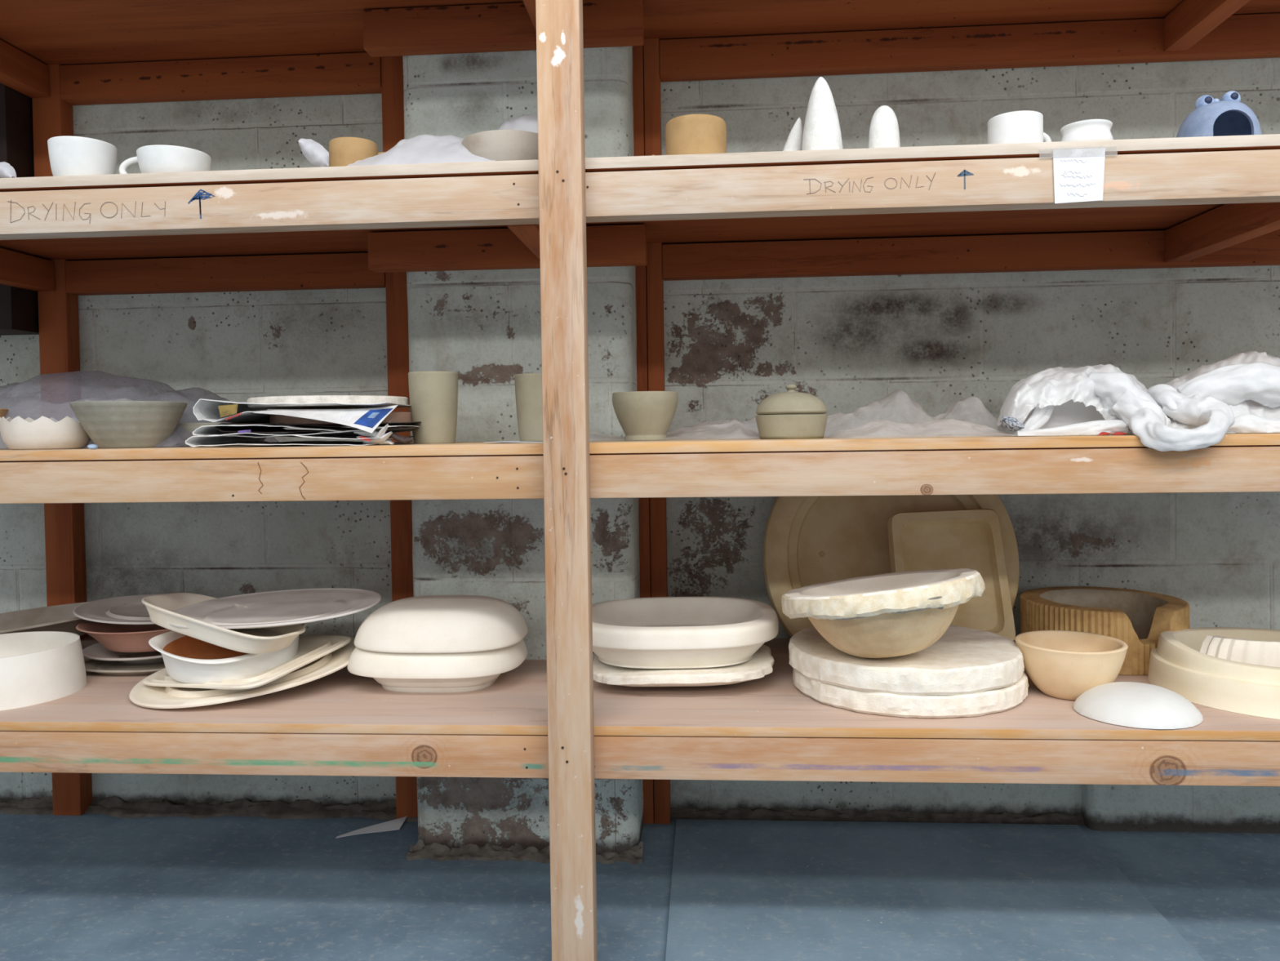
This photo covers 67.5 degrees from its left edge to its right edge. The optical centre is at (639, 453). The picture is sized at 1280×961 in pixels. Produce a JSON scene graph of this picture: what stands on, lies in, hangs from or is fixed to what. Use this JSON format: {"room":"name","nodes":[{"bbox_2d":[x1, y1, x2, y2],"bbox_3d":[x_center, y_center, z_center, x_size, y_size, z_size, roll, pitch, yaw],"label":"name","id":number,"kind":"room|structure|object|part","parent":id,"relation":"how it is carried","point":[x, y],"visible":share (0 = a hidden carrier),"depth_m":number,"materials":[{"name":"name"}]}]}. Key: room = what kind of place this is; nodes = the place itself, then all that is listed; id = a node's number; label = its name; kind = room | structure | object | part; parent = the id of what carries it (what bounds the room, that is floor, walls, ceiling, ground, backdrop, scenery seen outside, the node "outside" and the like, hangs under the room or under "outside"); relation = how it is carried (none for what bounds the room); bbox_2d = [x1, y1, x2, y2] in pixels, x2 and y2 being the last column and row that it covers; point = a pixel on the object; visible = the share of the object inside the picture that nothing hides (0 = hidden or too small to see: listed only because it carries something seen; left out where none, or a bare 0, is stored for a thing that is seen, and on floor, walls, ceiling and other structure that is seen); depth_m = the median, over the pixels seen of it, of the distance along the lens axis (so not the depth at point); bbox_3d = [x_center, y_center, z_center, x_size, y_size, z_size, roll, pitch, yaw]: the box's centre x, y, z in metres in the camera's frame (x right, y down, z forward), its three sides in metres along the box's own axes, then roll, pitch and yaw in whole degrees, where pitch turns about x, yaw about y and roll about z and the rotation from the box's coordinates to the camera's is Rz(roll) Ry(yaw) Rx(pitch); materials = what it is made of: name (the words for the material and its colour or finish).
{"room":"art studio","nodes":[
{"label":"art studio","id":0,"kind":"room"},
{"bbox_2d":[402,45,643,851],"bbox_3d":[-0.244,-0.424,2.031,0.464,2.520,0.216,-1,1,4],"label":"pillar","id":1,"kind":"structure","parent":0,"point":[484,326],"depth_m":1.94,"materials":[{"name":"grey concrete"}]},
{"bbox_2d":[405,839,643,863],"bbox_3d":[-0.235,0.804,1.938,0.480,0.038,0.043,-1,1,4],"label":"trim","id":2,"kind":"structure","parent":1,"relation":"attached to","point":[437,851],"depth_m":1.94,"materials":[{"name":"brown concrete"}]},
{"bbox_2d":[0,57,1279,816],"bbox_3d":[-0.053,-0.430,2.175,4.800,2.520,0.111,-1,1,4],"label":"wall","id":3,"kind":"structure","parent":0,"point":[848,343],"depth_m":2.10,"materials":[{"name":"grey concrete"}]},
{"bbox_2d":[0,83,39,335],"bbox_3d":[-1.569,-0.679,2.148,0.386,0.817,0.133,-1,1,4],"label":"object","id":4,"kind":"object","parent":3,"relation":"attached to","point":[19,307],"visible":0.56,"depth_m":2.12,"materials":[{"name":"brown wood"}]},
{"bbox_2d":[0,795,417,821],"bbox_3d":[-1.021,0.808,2.192,1.135,0.040,0.063,-1,1,4],"label":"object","id":5,"kind":"structure","parent":3,"relation":"attached to","point":[113,806],"depth_m":2.19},
{"bbox_2d":[653,807,1084,825],"bbox_3d":[0.488,0.790,2.099,0.940,0.036,0.038,-1,1,4],"label":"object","id":6,"kind":"structure","parent":3,"relation":"attached to","point":[762,814],"depth_m":2.10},
{"bbox_2d":[1081,783,1279,833],"bbox_3d":[1.654,0.650,2.014,1.402,0.320,0.070,-1,1,4],"label":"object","id":7,"kind":"structure","parent":3,"relation":"attached to","point":[1104,807],"depth_m":2.02,"materials":[{"name":"grey concrete"}]},
{"bbox_2d":[0,813,1279,960],"bbox_3d":[0.003,0.895,-0.122,8.000,0.060,4.750,-1,1,4],"label":"floor","id":8,"kind":"structure","parent":0,"point":[86,886],"depth_m":1.80,"materials":[{"name":"blue concrete"}]},
{"bbox_2d":[336,815,407,837],"bbox_3d":[-0.574,0.815,2.076,0.160,0.010,0.046,-2,2,-32],"label":"paper scrap","id":9,"kind":"object","parent":8,"relation":"on","point":[393,824],"visible":1,"depth_m":2.08,"materials":[{"name":"white paper"}]},
{"bbox_2d":[0,0,1279,960],"bbox_3d":[-0.029,-0.281,1.777,3.200,2.200,0.683,-1,1,4],"label":"shelving rack","id":10,"kind":"object","parent":8,"relation":"on","point":[1203,201],"visible":0.88,"depth_m":1.55,"materials":[{"name":"brown wood"}]},
{"bbox_2d":[0,408,8,418],"bbox_3d":[-1.239,-0.043,1.732,0.166,0.075,0.166,-1,1,4],"label":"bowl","id":11,"kind":"object","parent":10,"relation":"on","point":[2,411],"visible":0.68,"depth_m":1.75,"materials":[{"name":"beige ceramic"}]},
{"bbox_2d":[0,161,16,177],"bbox_3d":[-1.114,-0.482,1.638,0.105,0.035,0.028,-1,1,4],"label":"scrap","id":12,"kind":"object","parent":10,"relation":"on","point":[6,171],"visible":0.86,"depth_m":1.63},
{"bbox_2d":[0,631,87,710],"bbox_3d":[-1.159,0.391,1.742,0.264,0.088,0.264,-1,1,4],"label":"round container","id":13,"kind":"object","parent":10,"relation":"on","point":[37,667],"visible":1,"depth_m":1.70,"materials":[{"name":"white ceramic"}]},
{"bbox_2d":[0,415,90,449],"bbox_3d":[-1.044,-0.037,1.688,0.142,0.058,0.142,-1,1,4],"label":"bowl","id":14,"kind":"object","parent":10,"relation":"on","point":[18,433],"visible":0.91,"depth_m":1.63,"materials":[{"name":"ceramic"}]},
{"bbox_2d":[0,601,126,635],"bbox_3d":[-1.312,0.367,2.008,0.457,0.092,0.251,-1,1,-1],"label":"shallow bowl","id":15,"kind":"object","parent":10,"relation":"on","point":[62,618],"visible":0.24,"depth_m":2.10,"materials":[{"name":"beige ceramic"}]},
{"bbox_2d":[47,136,116,176],"bbox_3d":[-0.930,-0.482,1.601,0.101,0.068,0.101,-1,1,4],"label":"cup","id":16,"kind":"object","parent":10,"relation":"on","point":[68,155],"visible":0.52,"depth_m":1.56,"materials":[{"name":"white ceramic"}]},
{"bbox_2d":[83,656,93,662],"bbox_3d":[-1.226,0.427,1.953,0.205,0.008,0.205,-1,1,4],"label":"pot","id":17,"kind":"object","parent":10,"relation":"on","point":[86,660],"visible":0.03,"depth_m":1.97,"materials":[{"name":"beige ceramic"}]},
{"bbox_2d":[87,444,97,448],"bbox_3d":[-0.905,-0.012,1.584,0.016,0.009,0.016,-1,1,4],"label":"pebble","id":18,"kind":"object","parent":10,"relation":"on","point":[91,446],"visible":0.97,"depth_m":1.58,"materials":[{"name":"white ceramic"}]},
{"bbox_2d":[82,642,163,663],"bbox_3d":[-1.012,0.410,1.988,0.256,0.031,0.252,-1,1,4],"label":"plate","id":19,"kind":"object","parent":10,"relation":"on","point":[97,651],"visible":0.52,"depth_m":1.93,"materials":[{"name":"ceramic"}]},
{"bbox_2d":[75,621,172,652],"bbox_3d":[-1.008,0.368,1.986,0.278,0.051,0.278,-1,1,4],"label":"terracotta bowl","id":20,"kind":"object","parent":19,"relation":"on","point":[119,637],"visible":0.41,"depth_m":1.90,"materials":[{"name":"pink ceramic"}]},
{"bbox_2d":[73,594,159,624],"bbox_3d":[-1.008,0.322,1.985,0.296,0.028,0.262,-1,1,10],"label":"plate","id":21,"kind":"object","parent":20,"relation":"on","point":[135,611],"visible":0.48,"depth_m":1.96,"materials":[{"name":"beige ceramic"}]},
{"bbox_2d":[84,653,165,675],"bbox_3d":[-1.001,0.422,1.912,0.212,0.014,0.145,-1,1,4],"label":"saucer","id":22,"kind":"object","parent":10,"relation":"on","point":[98,666],"visible":0.65,"depth_m":1.90,"materials":[{"name":"beige ceramic"}]},
{"bbox_2d":[69,400,187,448],"bbox_3d":[-0.903,-0.050,1.698,0.184,0.081,0.184,-1,1,4],"label":"bowl","id":23,"kind":"object","parent":10,"relation":"on","point":[108,424],"visible":0.97,"depth_m":1.64,"materials":[{"name":"grey ceramic"}]},
{"bbox_2d":[0,370,278,446],"bbox_3d":[-1.073,-0.090,1.910,0.549,0.152,0.429,-1,1,4],"label":"plastic sheet","id":24,"kind":"object","parent":10,"relation":"on","point":[5,390],"visible":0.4,"depth_m":1.86,"materials":[{"name":"plastic"}]},
{"bbox_2d":[119,144,211,173],"bbox_3d":[-0.781,-0.472,1.588,0.129,0.050,0.112,-2,2,-39],"label":"mug","id":25,"kind":"object","parent":10,"relation":"on","point":[157,158],"visible":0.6,"depth_m":1.55,"materials":[{"name":"white ceramic"}]},
{"bbox_3d":[-0.841,-0.470,1.591,0.046,0.048,0.011,-1,1,-4],"label":"handle","id":26,"kind":"part","parent":25,"relation":"part of","materials":[{"name":"white ceramic"}]},
{"bbox_2d":[170,422,220,446],"bbox_3d":[-0.826,-0.036,1.813,0.132,0.044,0.132,-1,1,4],"label":"bowl","id":27,"kind":"object","parent":10,"relation":"on","point":[179,439],"visible":0.28,"depth_m":1.75,"materials":[{"name":"grey ceramic"}]},
{"bbox_3d":[-0.934,-0.838,2.145,0.735,0.076,0.043,-1,1,4],"label":"rail","id":28,"kind":"part","parent":10,"relation":"part of","materials":[{"name":"brown wood"}]},
{"bbox_3d":[-0.928,-0.404,2.155,0.735,0.072,0.043,-1,1,4],"label":"rail","id":29,"kind":"part","parent":10,"relation":"part of","materials":[{"name":"brown wood"}]},
{"bbox_3d":[-0.921,0.033,2.166,0.735,0.071,0.043,-1,1,4],"label":"rail","id":30,"kind":"part","parent":10,"relation":"part of","materials":[{"name":"beige wood"}]},
{"bbox_2d":[128,634,355,708],"bbox_3d":[-0.717,0.395,1.764,0.399,0.060,0.321,-1,1,-15],"label":"oval plate","id":31,"kind":"object","parent":10,"relation":"on","point":[141,695],"visible":0.36,"depth_m":1.66,"materials":[{"name":"beige ceramic"}]},
{"bbox_2d":[142,635,351,689],"bbox_3d":[-0.718,0.380,1.761,0.322,0.061,0.264,0,2,28],"label":"tray","id":32,"kind":"object","parent":31,"relation":"on","point":[310,647],"visible":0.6,"depth_m":1.69,"materials":[{"name":"beige ceramic"}]},
{"bbox_2d":[148,622,306,684],"bbox_3d":[-0.743,0.352,1.742,0.267,0.082,0.265,-1,1,-11],"label":"bowl","id":33,"kind":"object","parent":32,"relation":"on","point":[186,659],"visible":0.57,"depth_m":1.66,"materials":[{"name":"white ceramic"}]},
{"bbox_2d":[142,592,305,653],"bbox_3d":[-0.756,0.304,1.736,0.394,0.081,0.172,0,2,32],"label":"dish","id":34,"kind":"object","parent":33,"relation":"on","point":[160,607],"visible":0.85,"depth_m":1.67,"materials":[{"name":"white ceramic"}]},
{"bbox_2d":[168,587,381,628],"bbox_3d":[-0.676,0.289,1.776,0.385,0.038,0.271,-1,1,-1],"label":"oval platter","id":35,"kind":"object","parent":34,"relation":"on","point":[268,609],"visible":0.87,"depth_m":1.80,"materials":[{"name":"white ceramic"}]},
{"bbox_3d":[-0.881,-0.391,1.559,1.534,0.069,0.044,-1,1,4],"label":"rail","id":36,"kind":"part","parent":10,"relation":"part of","materials":[{"name":"brown wood"}]},
{"bbox_3d":[-0.875,0.045,1.570,1.534,0.068,0.044,-1,1,4],"label":"rail","id":37,"kind":"part","parent":10,"relation":"part of","materials":[{"name":"brown wood"}]},
{"bbox_3d":[-0.868,0.486,1.581,1.534,0.068,0.044,-1,1,4],"label":"rail","id":38,"kind":"part","parent":10,"relation":"part of","materials":[{"name":"brown wood"}]},
{"bbox_2d":[185,431,413,446],"bbox_3d":[-0.571,-0.028,1.686,0.323,0.025,0.278,-1,1,4],"label":"newspaper","id":39,"kind":"object","parent":10,"relation":"on","point":[220,440],"visible":0.8,"depth_m":1.65,"materials":[{"name":"white paper"}]},
{"bbox_2d":[192,424,419,437],"bbox_3d":[-0.554,-0.041,1.679,0.343,0.024,0.289,-1,1,4],"label":"newspaper","id":40,"kind":"object","parent":39,"relation":"on","point":[204,430],"visible":0.62,"depth_m":1.60,"materials":[{"name":"white paper"}]},
{"bbox_2d":[193,398,410,433],"bbox_3d":[-0.559,-0.065,1.678,0.340,0.062,0.290,-1,1,4],"label":"magazine","id":41,"kind":"object","parent":40,"relation":"on","point":[368,420],"visible":0.87,"depth_m":1.57,"materials":[{"name":"white paper"}]},
{"bbox_2d":[217,404,238,417],"bbox_3d":[-0.672,-0.070,1.565,0.034,0.022,0.001,-1,1,4],"label":"photo","id":42,"kind":"object","parent":41,"relation":"attached to","point":[225,410],"depth_m":1.56},
{"bbox_2d":[247,395,408,408],"bbox_3d":[-0.548,-0.090,1.692,0.275,0.016,0.247,-1,1,4],"label":"round slab","id":43,"kind":"object","parent":41,"relation":"on","point":[367,399],"visible":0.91,"depth_m":1.59,"materials":[{"name":"white ceramic"}]},
{"bbox_2d":[353,408,392,427],"bbox_3d":[-0.430,-0.058,1.548,0.053,0.032,0.038,-1,1,4],"label":"picture","id":44,"kind":"object","parent":41,"relation":"attached to","point":[362,417],"depth_m":1.55},
{"bbox_3d":[-0.431,-0.062,1.550,0.011,0.010,0.019,0,2,24],"label":"printed panel","id":45,"kind":"part","parent":41,"relation":"part of","materials":[{"name":"blue paper"}]},
{"bbox_2d":[214,421,420,432],"bbox_3d":[-0.536,-0.049,1.697,0.320,0.021,0.250,-1,1,4],"label":"newspaper","id":46,"kind":"object","parent":40,"relation":"on","point":[223,428],"visible":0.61,"depth_m":1.62,"materials":[{"name":"white paper"}]},
{"bbox_2d":[269,411,412,426],"bbox_3d":[-0.522,-0.061,1.681,0.244,0.021,0.210,-1,1,4],"label":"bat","id":47,"kind":"object","parent":46,"relation":"on","point":[394,416],"visible":0.39,"depth_m":1.61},
{"bbox_2d":[353,420,413,444],"bbox_3d":[-0.417,-0.036,1.559,0.096,0.043,0.043,-1,1,4],"label":"newspaper","id":48,"kind":"object","parent":39,"relation":"on","point":[383,441],"visible":0.94,"depth_m":1.56,"materials":[{"name":"white paper"}]},
{"bbox_2d":[297,138,328,167],"bbox_3d":[-0.566,-0.522,1.666,0.064,0.058,0.019,0,1,13],"label":"scrap","id":49,"kind":"object","parent":10,"relation":"on","point":[316,153],"visible":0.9,"depth_m":1.66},
{"bbox_2d":[328,137,377,166],"bbox_3d":[-0.486,-0.490,1.627,0.080,0.072,0.080,-1,1,4],"label":"jar","id":50,"kind":"object","parent":10,"relation":"on","point":[343,151],"visible":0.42,"depth_m":1.59,"materials":[{"name":"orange ceramic"}]},
{"bbox_2d":[346,134,493,166],"bbox_3d":[-0.342,-0.505,1.657,0.240,0.091,0.286,-1,1,4],"label":"plastic sheet","id":51,"kind":"object","parent":10,"relation":"on","point":[423,148],"visible":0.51,"depth_m":1.54,"materials":[{"name":"white plastic"}]},
{"bbox_2d":[408,371,457,444],"bbox_3d":[-0.365,-0.081,1.700,0.087,0.126,0.087,-1,1,4],"label":"tumbler","id":52,"kind":"object","parent":10,"relation":"on","point":[433,395],"visible":0.98,"depth_m":1.67,"materials":[{"name":"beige ceramic"}]},
{"bbox_2d":[373,673,500,692],"bbox_3d":[-0.371,0.404,1.790,0.246,0.039,0.204,-1,1,4],"label":"plate","id":53,"kind":"object","parent":10,"relation":"on","point":[468,684],"depth_m":1.70,"materials":[{"name":"beige ceramic"}]},
{"bbox_2d":[346,639,527,679],"bbox_3d":[-0.374,0.365,1.790,0.320,0.046,0.264,-1,1,4],"label":"bowl","id":54,"kind":"object","parent":53,"relation":"on","point":[365,663],"depth_m":1.67,"materials":[{"name":"beige ceramic"}]},
{"bbox_2d":[354,595,528,653],"bbox_3d":[-0.368,0.308,1.788,0.311,0.072,0.258,-1,1,4],"label":"bowl","id":55,"kind":"object","parent":54,"relation":"on","point":[428,624],"depth_m":1.69,"materials":[{"name":"beige ceramic"}]},
{"bbox_3d":[-0.270,-0.841,1.892,0.552,0.076,0.044,-1,1,4],"label":"bridging rail","id":56,"kind":"part","parent":10,"relation":"part of","materials":[{"name":"brown wood"}]},
{"bbox_3d":[-0.263,-0.406,1.903,0.552,0.073,0.044,-1,1,4],"label":"bridging rail","id":57,"kind":"part","parent":10,"relation":"part of","materials":[{"name":"brown wood"}]},
{"bbox_3d":[-0.257,0.030,1.913,0.552,0.072,0.044,-1,1,4],"label":"bridging rail","id":58,"kind":"part","parent":10,"relation":"part of","materials":[{"name":"beige wood"}]},
{"bbox_2d":[497,113,537,133],"bbox_3d":[-0.227,-0.558,1.830,0.218,0.186,0.243,-1,1,4],"label":"plastic sheet","id":59,"kind":"object","parent":10,"relation":"on","point":[528,122],"visible":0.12,"depth_m":1.78,"materials":[{"name":"white plastic"}]},
{"bbox_2d":[486,440,596,442],"bbox_3d":[-0.170,-0.022,1.707,0.170,0.002,0.220,-1,1,4],"label":"paper slip","id":60,"kind":"object","parent":10,"relation":"on","point":[595,440],"visible":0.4,"depth_m":1.64,"materials":[{"name":"white paper"}]},
{"bbox_2d":[514,373,542,441],"bbox_3d":[-0.181,-0.083,1.737,0.090,0.121,0.090,-1,1,4],"label":"tumbler","id":61,"kind":"object","parent":60,"relation":"on","point":[528,386],"visible":0.56,"depth_m":1.70,"materials":[{"name":"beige ceramic"}]},
{"bbox_3d":[-0.116,-0.272,1.464,0.066,2.200,0.044,-1,1,4],"label":"post","id":62,"kind":"part","parent":10,"relation":"part of","materials":[{"name":"brown wood"}]},
{"bbox_2d":[589,418,759,440],"bbox_3d":[0.061,-0.048,1.839,0.371,0.038,0.415,-1,1,4],"label":"clear plastic sheet","id":63,"kind":"object","parent":10,"relation":"on","point":[679,432],"visible":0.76,"depth_m":1.73,"materials":[{"name":"clear plastic"}]},
{"bbox_2d":[612,391,678,440],"bbox_3d":[0.010,-0.065,1.684,0.116,0.085,0.116,-1,1,4],"label":"footed bowl","id":64,"kind":"object","parent":63,"relation":"on","point":[642,415],"visible":0.98,"depth_m":1.64,"materials":[{"name":"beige ceramic"}]},
{"bbox_2d":[592,644,773,686],"bbox_3d":[0.078,0.391,1.766,0.335,0.052,0.274,-1,1,4],"label":"plate","id":65,"kind":"object","parent":10,"relation":"on","point":[761,664],"visible":0.6,"depth_m":1.66,"materials":[{"name":"ceramic"}]},
{"bbox_2d":[591,596,778,668],"bbox_3d":[0.066,0.332,1.795,0.383,0.085,0.335,-1,1,3],"label":"bowl","id":66,"kind":"object","parent":65,"relation":"on","point":[655,632],"depth_m":1.67,"materials":[{"name":"beige ceramic"}]},
{"bbox_2d":[665,114,726,155],"bbox_3d":[0.092,-0.501,1.567,0.100,0.078,0.100,-1,1,4],"label":"jar","id":67,"kind":"object","parent":10,"relation":"on","point":[689,134],"visible":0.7,"depth_m":1.52,"materials":[{"name":"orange ceramic"}]},
{"bbox_2d":[755,384,827,439],"bbox_3d":[0.259,-0.072,1.636,0.122,0.094,0.122,-1,1,4],"label":"lidded jar","id":68,"kind":"object","parent":10,"relation":"on","point":[791,414],"visible":1,"depth_m":1.59,"materials":[{"name":"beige ceramic"}]},
{"bbox_3d":[0.258,-0.111,1.635,0.020,0.015,0.020,-1,1,4],"label":"knob","id":69,"kind":"part","parent":68,"relation":"part of","materials":[{"name":"beige ceramic"}]},
{"bbox_3d":[0.258,-0.086,1.636,0.121,0.037,0.121,-1,1,4],"label":"lid","id":70,"kind":"part","parent":68,"relation":"part of","materials":[{"name":"beige ceramic"}]},
{"bbox_2d":[782,117,802,151],"bbox_3d":[0.248,-0.513,1.606,0.049,0.098,0.047,-1,1,4],"label":"cone","id":71,"kind":"object","parent":10,"relation":"on","point":[794,140],"visible":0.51,"depth_m":1.59,"materials":[{"name":"white ceramic"}]},
{"bbox_2d":[801,76,843,150],"bbox_3d":[0.295,-0.537,1.552,0.082,0.146,0.081,-1,1,4],"label":"cone","id":72,"kind":"object","parent":10,"relation":"on","point":[821,131],"visible":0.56,"depth_m":1.53,"materials":[{"name":"white ceramic"}]},
{"bbox_2d":[721,389,1017,438],"bbox_3d":[0.413,-0.075,1.743,0.532,0.087,0.499,-1,1,4],"label":"clear plastic sheet","id":73,"kind":"object","parent":10,"relation":"on","point":[986,430],"visible":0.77,"depth_m":1.69,"materials":[{"name":"clear plastic"}]},
{"bbox_2d":[868,105,900,148],"bbox_3d":[0.391,-0.511,1.536,0.054,0.093,0.054,-1,1,4],"label":"cone","id":74,"kind":"object","parent":10,"relation":"on","point":[884,132],"visible":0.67,"depth_m":1.52,"materials":[{"name":"white ceramic"}]},
{"bbox_2d":[763,449,1019,637],"bbox_3d":[0.522,0.219,2.009,0.524,0.492,0.169,-1,1,3],"label":"platter","id":75,"kind":"object","parent":10,"relation":"on","point":[808,540],"depth_m":2.03,"materials":[{"name":"ceramic"}]},
{"bbox_2d":[792,668,1028,718],"bbox_3d":[0.473,0.393,1.699,0.398,0.038,0.394,-1,1,4],"label":"disc","id":76,"kind":"object","parent":10,"relation":"on","point":[998,700],"visible":0.45,"depth_m":1.53,"materials":[{"name":"ceramic"}]},
{"bbox_2d":[788,624,1024,695],"bbox_3d":[0.466,0.355,1.697,0.403,0.047,0.395,-1,1,4],"label":"disc","id":77,"kind":"object","parent":76,"relation":"on","point":[964,660],"visible":0.71,"depth_m":1.56,"materials":[{"name":"ceramic"}]},
{"bbox_2d":[781,568,985,657],"bbox_3d":[0.403,0.264,1.604,0.329,0.148,0.329,-1,1,-13],"label":"bowl","id":78,"kind":"object","parent":77,"relation":"on","point":[900,613],"visible":1,"depth_m":1.50,"materials":[{"name":"ceramic"}]},
{"bbox_3d":[0.825,0.011,2.043,1.542,0.071,0.043,-1,1,4],"label":"rail","id":79,"kind":"part","parent":10,"relation":"part of","materials":[{"name":"beige wood"}]},
{"bbox_3d":[0.716,-0.411,1.447,1.665,0.069,0.044,-1,1,4],"label":"rail","id":80,"kind":"part","parent":10,"relation":"part of","materials":[{"name":"brown wood"}]},
{"bbox_3d":[0.722,0.025,1.458,1.665,0.068,0.044,-1,1,4],"label":"rail","id":81,"kind":"part","parent":10,"relation":"part of","materials":[{"name":"brown wood"}]},
{"bbox_3d":[0.728,0.466,1.468,1.665,0.068,0.044,-1,1,4],"label":"rail","id":82,"kind":"part","parent":10,"relation":"part of","materials":[{"name":"brown wood"}]},
{"bbox_2d":[887,508,1015,640],"bbox_3d":[0.625,0.250,1.929,0.232,0.275,0.098,-1,1,4],"label":"tray","id":83,"kind":"object","parent":10,"relation":"on","point":[971,539],"depth_m":1.93,"materials":[{"name":"ceramic"}]},
{"bbox_3d":[0.812,-0.860,2.022,1.542,0.076,0.043,-1,1,4],"label":"rail","id":84,"kind":"part","parent":10,"relation":"part of","materials":[{"name":"brown wood"}]},
{"bbox_3d":[0.819,-0.426,2.033,1.542,0.072,0.043,-1,1,4],"label":"rail","id":85,"kind":"part","parent":10,"relation":"part of","materials":[{"name":"brown wood"}]},
{"bbox_2d":[987,110,1051,144],"bbox_3d":[0.590,-0.496,1.504,0.083,0.058,0.088,0,2,43],"label":"mug","id":86,"kind":"object","parent":10,"relation":"on","point":[1025,126],"visible":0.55,"depth_m":1.47,"materials":[{"name":"white ceramic"}]},
{"bbox_3d":[0.635,-0.487,1.506,0.026,0.038,0.011,-1,1,-15],"label":"handle","id":87,"kind":"part","parent":86,"relation":"part of","materials":[{"name":"white ceramic"}]},
{"bbox_2d":[1014,630,1128,700],"bbox_3d":[0.736,0.365,1.639,0.177,0.092,0.177,0,2,27],"label":"bowl","id":88,"kind":"object","parent":10,"relation":"on","point":[1065,664],"visible":0.9,"depth_m":1.59,"materials":[{"name":"ceramic"}]},
{"bbox_2d":[1053,147,1105,203],"bbox_3d":[0.652,-0.416,1.426,0.113,0.084,0.001,-1,1,4],"label":"note","id":89,"kind":"object","parent":10,"relation":"attached to","point":[1078,173],"visible":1,"depth_m":1.43,"materials":[{"name":"white paper"}]},
{"bbox_2d":[1060,119,1113,141],"bbox_3d":[0.694,-0.489,1.490,0.076,0.040,0.076,-1,1,4],"label":"pot","id":90,"kind":"object","parent":10,"relation":"on","point":[1091,129],"visible":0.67,"depth_m":1.46,"materials":[{"name":"white ceramic"}]},
{"bbox_2d":[1020,586,1190,675],"bbox_3d":[0.916,0.344,1.899,0.312,0.115,0.312,-1,1,4],"label":"pot","id":91,"kind":"object","parent":10,"relation":"on","point":[1136,618],"visible":0.73,"depth_m":1.83,"materials":[{"name":"brown ceramic"}]},
{"bbox_2d":[995,364,1235,451],"bbox_3d":[0.781,-0.082,1.664,0.346,0.145,0.528,0,1,18],"label":"bag","id":92,"kind":"object","parent":10,"relation":"on","point":[1100,399],"visible":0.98,"depth_m":1.49,"materials":[{"name":"white plastic"}]},
{"bbox_3d":[0.743,-0.074,1.637,0.253,0.080,0.199,-1,1,4],"label":"panel","id":93,"kind":"part","parent":92,"relation":"part of","materials":[{"name":"white plastic"}]},
{"bbox_2d":[1073,681,1203,728],"bbox_3d":[0.791,0.391,1.526,0.185,0.043,0.176,-1,1,4],"label":"dome","id":94,"kind":"object","parent":10,"relation":"on","point":[1127,704],"visible":1,"depth_m":1.48,"materials":[{"name":"ceramic"}]},
{"bbox_2d":[1146,351,1279,433],"bbox_3d":[1.048,-0.109,1.681,0.335,0.141,0.629,0,2,33],"label":"bag","id":95,"kind":"object","parent":10,"relation":"on","point":[1248,382],"visible":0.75,"depth_m":1.48,"materials":[{"name":"white plastic"}]},
{"bbox_2d":[1147,626,1279,719],"bbox_3d":[1.090,0.364,1.645,0.386,0.083,0.386,-1,1,4],"label":"bowl","id":96,"kind":"object","parent":10,"relation":"on","point":[1177,664],"depth_m":1.57,"materials":[{"name":"beige ceramic"}]},
{"bbox_2d":[1200,635,1279,666],"bbox_3d":[1.118,0.361,1.638,0.303,0.088,0.072,-1,1,4],"label":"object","id":97,"kind":"object","parent":96,"relation":"in","point":[1267,653],"visible":0.5,"depth_m":1.64,"materials":[{"name":"beige ceramic"}]},
{"bbox_2d":[1176,90,1261,137],"bbox_3d":[0.909,-0.519,1.509,0.118,0.094,0.117,0,2,23],"label":"frog figurine","id":98,"kind":"object","parent":10,"relation":"on","point":[1228,116],"visible":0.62,"depth_m":1.49,"materials":[{"name":"blue ceramic"}]},
{"bbox_3d":[-0.226,-0.458,1.547,0.100,0.002,0.090,-1,1,4],"label":"paper slip","id":99,"kind":"object","parent":10,"relation":"on","visible":0},
{"bbox_2d":[461,129,537,160],"bbox_3d":[-0.214,-0.487,1.589,0.159,0.051,0.159,-1,1,4],"label":"shallow bowl","id":100,"kind":"object","parent":99,"relation":"on","point":[496,144],"visible":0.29,"depth_m":1.52,"materials":[{"name":"beige ceramic"}]},
{"bbox_2d":[665,818,1204,960],"bbox_3d":[0.463,0.814,1.462,0.854,0.010,1.217,-1,1,4],"label":"floor panel","id":101,"kind":"object","parent":8,"relation":"on","point":[742,890],"visible":1,"depth_m":1.74,"materials":[{"name":"concrete"}]}
]}

